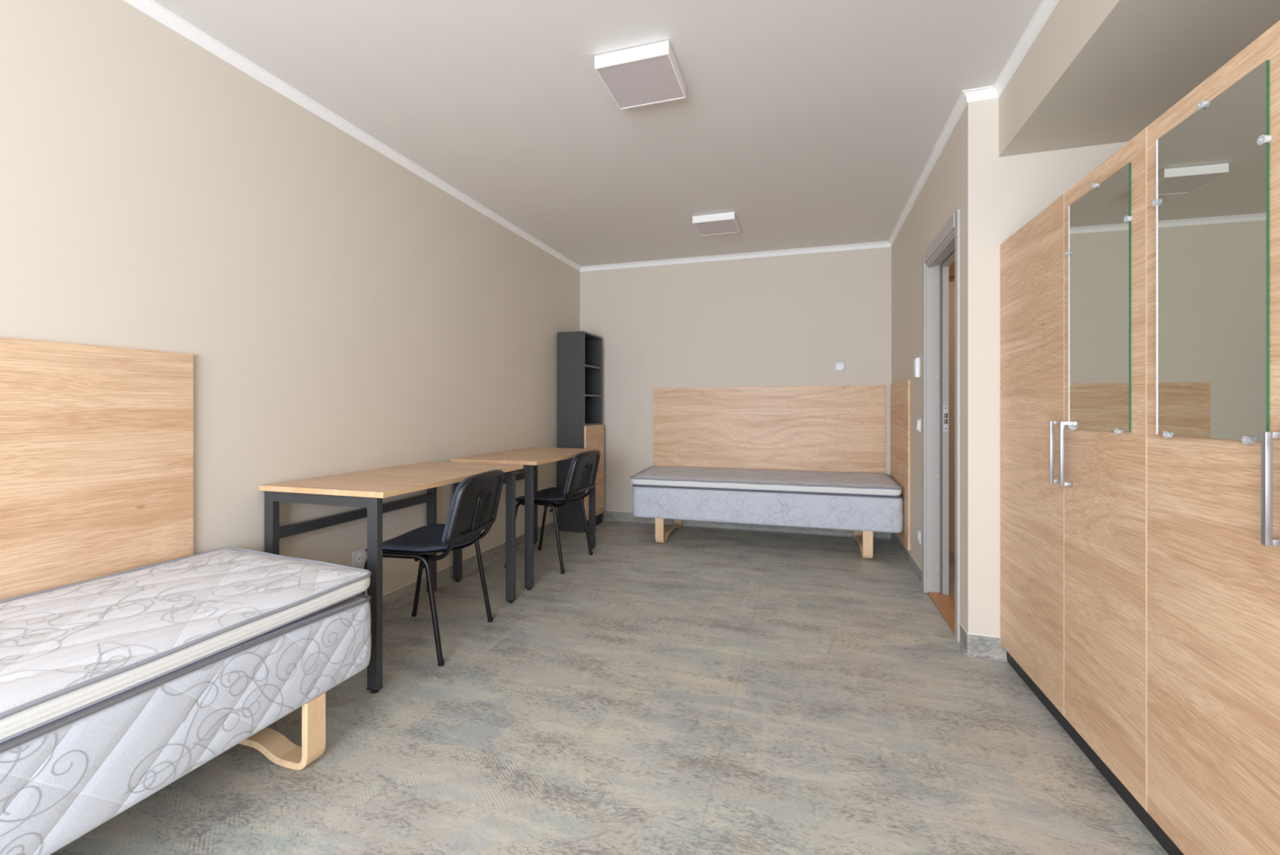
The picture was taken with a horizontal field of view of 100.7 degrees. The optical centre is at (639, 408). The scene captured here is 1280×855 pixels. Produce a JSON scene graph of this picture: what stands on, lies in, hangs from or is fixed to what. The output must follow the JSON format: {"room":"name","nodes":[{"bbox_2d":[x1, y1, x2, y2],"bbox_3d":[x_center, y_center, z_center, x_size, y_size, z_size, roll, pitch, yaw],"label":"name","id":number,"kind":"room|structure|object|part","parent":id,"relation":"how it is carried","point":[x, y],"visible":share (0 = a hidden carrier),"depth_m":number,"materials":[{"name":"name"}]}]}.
{"room":"dormitory room","nodes":[
{"label":"dormitory room","id":0,"kind":"room"},
{"bbox_2d":[0,0,579,597],"bbox_3d":[-1.724,-0.149,1.872,0.194,2.459,7.350,0,0,17],"label":"wall","id":1,"kind":"structure","parent":0,"point":[338,310],"depth_m":2.17,"materials":[{"name":"beige paint"}]},
{"bbox_2d":[0,337,193,599],"bbox_3d":[-1.929,0.382,0.987,0.016,1.157,1.977,0,0,18],"label":"headboard panel","id":2,"kind":"object","parent":1,"relation":"attached to","point":[96,442],"visible":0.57,"depth_m":1.65,"materials":[{"name":"brown wood"}]},
{"bbox_2d":[122,0,581,271],"bbox_3d":[-1.640,-1.358,1.864,0.030,0.042,6.985,0,0,18],"label":"trim","id":3,"kind":"structure","parent":1,"relation":"attached to","point":[151,8],"depth_m":2.36,"materials":[{"name":"white"}]},
{"bbox_2d":[351,546,367,567],"bbox_3d":[-1.386,0.745,2.683,0.014,0.080,0.160,0,0,17],"label":"double socket","id":4,"kind":"object","parent":1,"relation":"attached to","point":[359,557],"visible":0.51,"depth_m":2.64,"materials":[{"name":"white plastic"}]},
{"bbox_2d":[382,520,555,614],"bbox_3d":[-1.647,1.031,1.864,0.018,0.097,6.960,0,0,18],"label":"baseboard","id":5,"kind":"structure","parent":1,"relation":"attached to","point":[392,600],"depth_m":3.30,"materials":[{"name":"plastic"}]},
{"bbox_2d":[152,0,1042,266],"bbox_3d":[0.467,-1.429,1.164,5.000,0.100,7.500,0,0,17],"label":"ceiling","id":6,"kind":"structure","parent":0,"point":[815,123],"depth_m":2.36,"materials":[{"name":"paint"}]},
{"bbox_2d":[595,40,685,109],"bbox_3d":[0.010,-1.352,2.170,0.298,0.053,0.298,0,0,17],"label":"ceiling lamp","id":7,"kind":"object","parent":6,"relation":"attached to","point":[651,73],"visible":1,"depth_m":2.12,"materials":[{"name":"white plastic"}]},
{"bbox_2d":[692,211,739,235],"bbox_3d":[0.562,-1.352,3.897,0.298,0.053,0.298,0,0,17],"label":"ceiling lamp","id":8,"kind":"object","parent":6,"relation":"attached to","point":[726,222],"visible":1,"depth_m":3.82,"materials":[{"name":"white plastic"}]},
{"bbox_2d":[693,219,737,235],"bbox_3d":[0.562,-1.329,3.897,0.285,0.003,0.285,0,0,17],"label":"diffuser","id":9,"kind":"object","parent":8,"relation":"attached to","point":[704,227],"depth_m":3.87,"materials":[{"name":"grey plastic"}]},
{"bbox_2d":[49,520,1168,854],"bbox_3d":[0.467,1.130,1.164,5.000,0.100,7.500,0,0,17],"label":"floor","id":10,"kind":"structure","parent":0,"point":[700,691],"depth_m":1.76,"materials":[{"name":"plastic"}]},
{"bbox_2d":[0,593,371,854],"bbox_3d":[-1.531,0.849,0.969,0.701,0.460,2.011,0,0,17],"label":"bed","id":11,"kind":"object","parent":10,"relation":"on","point":[62,778],"visible":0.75,"depth_m":1.23,"materials":[{"name":"fabric"}]},
{"bbox_2d":[0,547,371,742],"bbox_3d":[-1.538,0.566,0.969,0.714,0.100,2.019,0,0,17],"label":"topper","id":12,"kind":"object","parent":11,"relation":"on","point":[65,650],"visible":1,"depth_m":1.37,"materials":[{"name":"grey fabric"}]},
{"bbox_2d":[0,547,362,686],"bbox_3d":[-1.538,0.538,0.969,0.678,0.045,1.982,0,0,17],"label":"print","id":13,"kind":"object","parent":12,"relation":"on","point":[68,635],"depth_m":1.42,"materials":[{"name":"grey fabric"}]},
{"bbox_3d":[-1.303,0.976,1.702,0.687,0.206,0.068,0,0,17],"label":"leg","id":14,"kind":"part","parent":11,"relation":"part of","materials":[{"name":"brown wood"}]},
{"bbox_2d":[258,461,523,693],"bbox_3d":[-1.103,0.697,2.566,0.624,0.767,1.032,0,0,17],"label":"desk","id":15,"kind":"object","parent":10,"relation":"on","point":[366,489],"visible":0.83,"depth_m":2.21,"materials":[{"name":"laminate"}]},
{"bbox_3d":[-1.513,0.701,2.182,0.046,0.726,0.030,0,0,17],"label":"leg","id":16,"kind":"part","parent":15,"relation":"part of","materials":[{"name":"grey metal"}]},
{"bbox_3d":[-1.262,0.358,2.103,0.479,0.039,0.030,0,0,17],"label":"rail","id":17,"kind":"part","parent":15,"relation":"part of","materials":[{"name":"grey metal"}]},
{"bbox_3d":[-1.012,0.701,2.025,0.046,0.726,0.030,0,0,17],"label":"leg","id":18,"kind":"part","parent":15,"relation":"part of","materials":[{"name":"grey metal"}]},
{"bbox_3d":[-1.222,0.701,3.115,0.046,0.726,0.030,0,0,17],"label":"leg","id":19,"kind":"part","parent":15,"relation":"part of","materials":[{"name":"grey metal"}]},
{"bbox_3d":[-0.721,0.701,2.959,0.046,0.726,0.030,0,0,17],"label":"leg","id":20,"kind":"part","parent":15,"relation":"part of","materials":[{"name":"grey metal"}]},
{"bbox_2d":[360,469,503,666],"bbox_3d":[-0.954,0.685,2.489,0.554,0.790,0.492,0,0,10],"label":"chair","id":21,"kind":"object","parent":10,"relation":"on","point":[474,504],"visible":0.94,"depth_m":2.35,"materials":[{"name":"black leather"}]},
{"bbox_3d":[-1.198,0.849,2.302,0.132,0.457,0.027,0,0,3],"label":"leg","id":22,"kind":"part","parent":21,"relation":"part of","materials":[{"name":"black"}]},
{"bbox_3d":[-1.042,0.631,2.281,0.188,0.023,0.022,0,0,10],"label":"rail","id":23,"kind":"part","parent":21,"relation":"part of","materials":[{"name":"black metal"}]},
{"bbox_3d":[-1.123,0.849,2.745,0.133,0.457,0.026,0,0,16],"label":"leg","id":24,"kind":"part","parent":21,"relation":"part of","materials":[{"name":"black metal"}]},
{"bbox_2d":[364,523,481,551],"bbox_3d":[-0.995,0.619,2.495,0.434,0.059,0.464,0,0,10],"label":"seat cushion","id":25,"kind":"object","parent":21,"relation":"on","point":[428,538],"depth_m":2.42,"materials":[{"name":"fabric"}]},
{"bbox_3d":[-0.889,0.849,2.250,0.131,0.457,0.027,0,0,16],"label":"leg","id":26,"kind":"part","parent":21,"relation":"part of","materials":[{"name":"black metal"}]},
{"bbox_3d":[-0.918,0.568,2.303,0.303,0.180,0.025,0,0,13],"label":"post","id":27,"kind":"part","parent":21,"relation":"part of","materials":[{"name":"black metal"}]},
{"bbox_2d":[441,470,490,542],"bbox_3d":[-0.757,0.434,2.455,0.097,0.284,0.445,0,0,10],"label":"cushion","id":28,"kind":"object","parent":21,"relation":"on","point":[469,511],"depth_m":2.32,"materials":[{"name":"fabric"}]},
{"bbox_3d":[-0.735,0.434,2.451,0.109,0.288,0.452,0,0,10],"label":"backrest","id":29,"kind":"part","parent":21,"relation":"part of","materials":[{"name":"black plastic"}]},
{"bbox_3d":[-0.814,0.849,2.692,0.132,0.457,0.026,0,0,3],"label":"leg","id":30,"kind":"part","parent":21,"relation":"part of","materials":[{"name":"black metal"}]},
{"bbox_3d":[-0.859,0.568,2.652,0.303,0.180,0.025,0,0,6],"label":"post","id":31,"kind":"part","parent":21,"relation":"part of","materials":[{"name":"black metal"}]},
{"bbox_2d":[450,447,600,589],"bbox_3d":[-0.742,0.697,3.712,0.600,0.767,1.036,0,0,17],"label":"desk","id":32,"kind":"object","parent":10,"relation":"on","point":[530,457],"visible":0.77,"depth_m":3.31,"materials":[{"name":"laminate"}]},
{"bbox_3d":[-1.141,0.701,3.322,0.046,0.726,0.030,0,0,17],"label":"leg","id":33,"kind":"part","parent":32,"relation":"part of","materials":[{"name":"grey metal"}]},
{"bbox_3d":[-0.901,0.358,3.248,0.455,0.039,0.030,0,0,17],"label":"rail","id":34,"kind":"part","parent":32,"relation":"part of","materials":[{"name":"grey metal"}]},
{"bbox_3d":[-0.662,0.701,3.174,0.046,0.726,0.030,0,0,17],"label":"leg","id":35,"kind":"part","parent":32,"relation":"part of","materials":[{"name":"grey metal"}]},
{"bbox_3d":[-0.849,0.701,4.260,0.046,0.726,0.030,0,0,17],"label":"leg","id":36,"kind":"part","parent":32,"relation":"part of","materials":[{"name":"grey metal"}]},
{"bbox_3d":[-0.370,0.701,4.111,0.046,0.726,0.030,0,0,17],"label":"leg","id":37,"kind":"part","parent":32,"relation":"part of","materials":[{"name":"grey metal"}]},
{"bbox_2d":[504,449,600,573],"bbox_3d":[-0.584,0.685,3.743,0.554,0.790,0.492,0,0,18],"label":"chair","id":38,"kind":"object","parent":10,"relation":"on","point":[583,469],"visible":0.94,"depth_m":3.60,"materials":[{"name":"black leather"}]},
{"bbox_3d":[-0.852,0.849,3.593,0.132,0.457,0.027,0,0,11],"label":"leg","id":39,"kind":"part","parent":38,"relation":"part of","materials":[{"name":"black metal"}]},
{"bbox_3d":[-0.701,0.631,3.550,0.188,0.023,0.022,0,0,18],"label":"rail","id":40,"kind":"part","parent":38,"relation":"part of","materials":[{"name":"black metal"}]},
{"bbox_3d":[-0.715,0.849,4.020,0.133,0.457,0.026,0,0,25],"label":"leg","id":41,"kind":"part","parent":38,"relation":"part of","materials":[{"name":"black metal"}]},
{"bbox_2d":[515,487,585,501],"bbox_3d":[-0.624,0.619,3.755,0.434,0.059,0.464,0,0,18],"label":"seat cushion","id":42,"kind":"object","parent":38,"relation":"on","point":[551,494],"depth_m":3.67,"materials":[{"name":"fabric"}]},
{"bbox_3d":[-0.575,0.568,3.554,0.303,0.180,0.025,0,0,21],"label":"post","id":43,"kind":"part","parent":38,"relation":"part of","materials":[{"name":"black metal"}]},
{"bbox_3d":[-0.553,0.849,3.497,0.131,0.457,0.027,0,0,25],"label":"leg","id":44,"kind":"part","parent":38,"relation":"part of","materials":[{"name":"black metal"}]},
{"bbox_2d":[563,450,587,495],"bbox_3d":[-0.393,0.434,3.681,0.097,0.284,0.445,0,0,18],"label":"cushion","id":45,"kind":"object","parent":38,"relation":"on","point":[576,482],"depth_m":3.53,"materials":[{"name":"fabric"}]},
{"bbox_3d":[-0.372,0.434,3.675,0.109,0.288,0.452,0,0,18],"label":"backrest","id":46,"kind":"part","parent":38,"relation":"part of","materials":[{"name":"black plastic"}]},
{"bbox_3d":[-0.416,0.849,3.924,0.132,0.457,0.026,0,0,11],"label":"leg","id":47,"kind":"part","parent":38,"relation":"part of","materials":[{"name":"black metal"}]},
{"bbox_3d":[-0.467,0.568,3.890,0.303,0.180,0.025,0,0,15],"label":"post","id":48,"kind":"part","parent":38,"relation":"part of","materials":[{"name":"black metal"}]},
{"bbox_2d":[557,330,604,532],"bbox_3d":[-0.537,0.203,4.866,0.274,1.755,0.436,0,0,17],"label":"shelf unit","id":49,"kind":"object","parent":10,"relation":"on","point":[580,353],"visible":0.86,"depth_m":4.68,"materials":[{"name":"grey wood"}]},
{"bbox_3d":[-0.607,0.203,4.670,0.256,1.755,0.016,0,0,17],"label":"panel","id":50,"kind":"part","parent":49,"relation":"part of","materials":[{"name":"black wood"}]},
{"bbox_3d":[-0.545,-0.379,4.867,0.250,0.016,0.398,0,0,17],"label":"shelf","id":51,"kind":"part","parent":49,"relation":"part of","materials":[{"name":"black wood"}]},
{"bbox_3d":[-0.544,-0.666,4.867,0.251,0.015,0.398,0,0,17],"label":"panel","id":52,"kind":"part","parent":49,"relation":"part of","materials":[{"name":"black wood"}]},
{"bbox_3d":[-0.484,0.203,5.065,0.256,1.755,0.016,0,0,17],"label":"panel","id":53,"kind":"part","parent":49,"relation":"part of","materials":[{"name":"black wood"}]},
{"bbox_3d":[-0.413,0.566,4.828,0.016,0.828,0.435,0,0,17],"label":"door","id":54,"kind":"part","parent":49,"relation":"part of","materials":[{"name":"brown wood"}]},
{"bbox_2d":[632,484,903,558],"bbox_3d":[0.987,0.849,4.329,2.011,0.460,0.701,0,0,17],"label":"bed","id":55,"kind":"object","parent":10,"relation":"on","point":[864,514],"visible":0.8,"depth_m":3.97,"materials":[{"name":"fabric"}]},
{"bbox_3d":[0.252,0.976,4.552,0.068,0.206,0.687,0,0,17],"label":"leg","id":56,"kind":"part","parent":55,"relation":"part of","materials":[{"name":"brown wood"}]},
{"bbox_2d":[630,466,902,496],"bbox_3d":[0.974,0.569,4.331,2.019,0.093,0.714,0,0,17],"label":"topper","id":57,"kind":"object","parent":55,"relation":"on","point":[801,481],"visible":1,"depth_m":4.12,"materials":[{"name":"grey fabric"}]},
{"bbox_2d":[639,466,897,487],"bbox_3d":[0.974,0.542,4.332,1.982,0.039,0.678,0,0,17],"label":"print","id":58,"kind":"object","parent":57,"relation":"on","point":[672,474],"depth_m":4.18,"materials":[{"name":"grey fabric"}]},
{"bbox_3d":[0.987,0.751,4.330,2.010,0.252,0.700,0,0,17],"label":"mattress","id":59,"kind":"part","parent":55,"relation":"part of","materials":[{"name":"fabric"}]},
{"bbox_2d":[636,488,903,531],"bbox_3d":[1.013,0.749,4.322,1.958,0.234,0.701,0,0,17],"label":"print","id":60,"kind":"object","parent":55,"relation":"attached to","point":[864,513],"depth_m":3.96,"materials":[{"name":"grey fabric"}]},
{"bbox_3d":[1.722,0.976,4.108,0.068,0.206,0.687,0,0,17],"label":"leg","id":61,"kind":"part","parent":55,"relation":"part of","materials":[{"name":"brown wood"}]},
{"bbox_2d":[1000,127,1158,840],"bbox_3d":[1.663,0.188,1.733,0.591,1.785,0.991,0,0,16],"label":"wardrobe","id":62,"kind":"object","parent":10,"relation":"on","point":[1073,278],"visible":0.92,"depth_m":1.63,"materials":[{"name":"brown wood"}]},
{"bbox_3d":[1.478,0.152,2.010,0.016,1.714,0.563,0,0,16],"label":"door","id":63,"kind":"part","parent":62,"relation":"part of","materials":[{"name":"brown wood"}]},
{"bbox_3d":[1.380,0.144,1.765,0.031,0.205,0.010,0,0,16],"label":"handle","id":64,"kind":"part","parent":62,"relation":"part of","materials":[{"name":"silver metal"}]},
{"bbox_3d":[1.360,0.144,1.695,0.031,0.205,0.010,0,0,16],"label":"handle","id":65,"kind":"part","parent":62,"relation":"part of","materials":[{"name":"silver metal"}]},
{"bbox_2d":[1065,162,1132,434],"bbox_3d":[1.322,-0.292,1.542,0.021,0.727,0.326,0,0,17],"label":"mirror","id":66,"kind":"object","parent":62,"relation":"attached to","point":[1100,252],"depth_m":1.51,"materials":[{"name":"clear glass"}]},
{"bbox_3d":[1.338,0.152,1.534,0.016,1.714,0.425,0,0,16],"label":"door","id":67,"kind":"part","parent":62,"relation":"part of","materials":[{"name":"brown wood"}]},
{"bbox_2d":[1146,20,1279,854],"bbox_3d":[1.383,0.188,0.780,0.591,1.785,0.991,0,0,16],"label":"wardrobe","id":68,"kind":"object","parent":10,"relation":"on","point":[1213,157],"visible":1,"depth_m":1.11,"materials":[{"name":"brown wood"}]},
{"bbox_2d":[1151,59,1271,444],"bbox_3d":[1.202,-0.294,1.133,0.021,0.728,0.320,0,0,17],"label":"mirror","id":69,"kind":"object","parent":68,"relation":"attached to","point":[1212,202],"depth_m":1.10,"materials":[{"name":"clear glass"}]},
{"bbox_3d":[1.143,0.144,0.956,0.031,0.205,0.010,0,0,16],"label":"handle","id":70,"kind":"part","parent":68,"relation":"part of","materials":[{"name":"silver metal"}]},
{"bbox_2d":[579,246,891,537],"bbox_3d":[1.598,-0.149,4.627,4.900,2.459,0.215,0,0,17],"label":"wall","id":71,"kind":"structure","parent":0,"point":[788,320],"depth_m":4.77,"materials":[{"name":"beige paint"}]},
{"bbox_2d":[580,240,890,271],"bbox_3d":[0.742,-1.358,4.779,2.786,0.042,0.030,0,0,17],"label":"trim","id":72,"kind":"structure","parent":71,"relation":"attached to","point":[877,244],"depth_m":4.73,"materials":[{"name":"white"}]},
{"bbox_2d":[602,510,890,539],"bbox_3d":[0.744,1.031,4.785,2.775,0.097,0.018,0,0,17],"label":"baseboard","id":73,"kind":"structure","parent":71,"relation":"attached to","point":[613,516],"depth_m":4.75,"materials":[{"name":"plastic"}]},
{"bbox_2d":[653,385,885,473],"bbox_3d":[1.079,0.384,4.684,1.991,1.152,0.017,0,0,17],"label":"headboard panel","id":74,"kind":"object","parent":71,"relation":"attached to","point":[842,428],"visible":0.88,"depth_m":4.66,"materials":[{"name":"brown wood"}]},
{"bbox_2d":[835,361,844,371],"bbox_3d":[1.696,-0.357,4.500,0.080,0.080,0.014,0,0,17],"label":"wall socket","id":75,"kind":"object","parent":71,"relation":"attached to","point":[839,366],"visible":1,"depth_m":4.50,"materials":[{"name":"white plastic"}]},
{"bbox_2d":[948,277,955,551],"bbox_3d":[2.521,-0.149,2.735,1.613,2.459,1.738,0,0,17],"label":"wall","id":76,"kind":"structure","parent":0,"point":[951,280],"depth_m":3.66,"materials":[{"name":"paint"}]},
{"bbox_2d":[948,551,955,565],"bbox_3d":[2.700,1.032,3.478,1.513,0.095,0.012,0,0,17],"label":"baseboard","id":77,"kind":"structure","parent":76,"relation":"attached to","point":[951,554],"depth_m":3.65,"materials":[{"name":"plastic"}]},
{"bbox_2d":[948,260,955,277],"bbox_3d":[2.362,-0.120,3.569,0.811,2.200,0.040,0,0,17],"label":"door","id":78,"kind":"structure","parent":76,"relation":"in","point":[952,267],"depth_m":3.62,"materials":[{"name":"brown wood"}]},
{"bbox_2d":[891,98,1128,636],"bbox_3d":[2.181,-0.149,3.235,0.880,2.459,2.185,0,0,17],"label":"wall","id":79,"kind":"structure","parent":0,"point":[995,197],"depth_m":2.31,"materials":[{"name":"beige paint"}]},
{"bbox_2d":[890,379,910,550],"bbox_3d":[1.936,0.384,3.957,0.016,1.157,0.763,0,0,17],"label":"headboard panel","id":80,"kind":"object","parent":79,"relation":"attached to","point":[900,391],"visible":0.82,"depth_m":3.80,"materials":[{"name":"brown wood"}]},
{"bbox_2d":[888,532,921,588],"bbox_3d":[1.880,1.031,3.780,0.018,0.097,1.265,0,0,17],"label":"baseboard","id":81,"kind":"structure","parent":79,"relation":"attached to","point":[912,565],"depth_m":3.65,"materials":[{"name":"plastic"}]},
{"bbox_2d":[913,357,919,377],"bbox_3d":[1.734,-0.255,3.325,0.026,0.124,0.072,0,0,17],"label":"thermostat","id":82,"kind":"object","parent":79,"relation":"attached to","point":[917,360],"visible":1,"depth_m":3.30,"materials":[{"name":"white plastic"}]},
{"bbox_2d":[915,418,920,431],"bbox_3d":[1.733,0.105,3.306,0.017,0.080,0.080,0,0,17],"label":"light switch","id":83,"kind":"object","parent":79,"relation":"attached to","point":[918,420],"visible":1,"depth_m":3.28,"materials":[{"name":"white plastic"}]},
{"bbox_2d":[916,528,920,544],"bbox_3d":[1.732,0.795,3.299,0.014,0.080,0.080,0,0,17],"label":"wall socket","id":84,"kind":"object","parent":79,"relation":"attached to","point":[918,531],"visible":1,"depth_m":3.28,"materials":[{"name":"white plastic"}]},
{"bbox_2d":[888,90,968,246],"bbox_3d":[1.739,-1.358,3.348,0.030,0.042,2.197,0,0,17],"label":"trim","id":85,"kind":"structure","parent":79,"relation":"attached to","point":[962,102],"depth_m":2.89,"materials":[{"name":"white"}]},
{"bbox_2d":[921,208,959,643],"bbox_3d":[1.634,0.082,2.786,0.135,1.997,0.755,0,0,17],"label":"door frame","id":86,"kind":"structure","parent":79,"relation":"in","point":[944,250],"depth_m":3.08,"materials":[{"name":"grey"}]},
{"bbox_3d":[1.681,0.082,3.139,0.016,1.997,0.053,0,0,17],"label":"architrave","id":87,"kind":"part","parent":86,"relation":"part of","materials":[{"name":"grey"}]},
{"bbox_3d":[1.577,-0.883,2.801,0.015,0.067,0.651,0,0,17],"label":"architrave","id":88,"kind":"part","parent":86,"relation":"part of","materials":[{"name":"grey metal"}]},
{"bbox_3d":[1.757,0.058,3.049,0.023,0.145,0.002,0,0,17],"label":"strike plate","id":89,"kind":"part","parent":86,"relation":"part of","materials":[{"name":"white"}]},
{"bbox_3d":[1.474,0.082,2.465,0.011,1.997,0.047,0,0,17],"label":"architrave","id":90,"kind":"part","parent":86,"relation":"part of","materials":[{"name":"grey metal"}]},
{"bbox_2d":[956,623,968,654],"bbox_3d":[1.443,1.031,2.377,0.018,0.097,0.107,0,0,17],"label":"baseboard","id":91,"kind":"object","parent":79,"relation":"attached to","point":[962,645],"visible":1,"depth_m":2.37,"materials":[{"name":"plastic"}]},
{"bbox_2d":[962,85,998,102],"bbox_3d":[1.472,-1.358,2.296,0.146,0.042,0.030,0,0,17],"label":"trim","id":92,"kind":"structure","parent":79,"relation":"attached to","point":[986,93],"depth_m":2.30,"materials":[{"name":"white"}]},
{"bbox_2d":[967,633,1008,662],"bbox_3d":[1.804,1.031,2.199,0.784,0.097,0.018,0,0,17],"label":"baseboard","id":93,"kind":"structure","parent":79,"relation":"attached to","point":[979,646],"depth_m":2.30,"materials":[{"name":"plastic"}]},
{"bbox_2d":[992,0,1059,97],"bbox_3d":[0.812,-1.358,-0.020,0.030,0.042,4.845,0,0,17],"label":"trim","id":94,"kind":"structure","parent":79,"relation":"attached to","point":[1046,8],"depth_m":1.98,"materials":[{"name":"white"}]},
{"bbox_2d":[998,0,1279,157],"bbox_3d":[1.143,-1.231,-0.123,0.664,0.296,4.845,0,0,17],"label":"ceiling","id":95,"kind":"structure","parent":0,"point":[1096,72],"depth_m":1.71,"materials":[{"name":"beige paint"}]}
]}

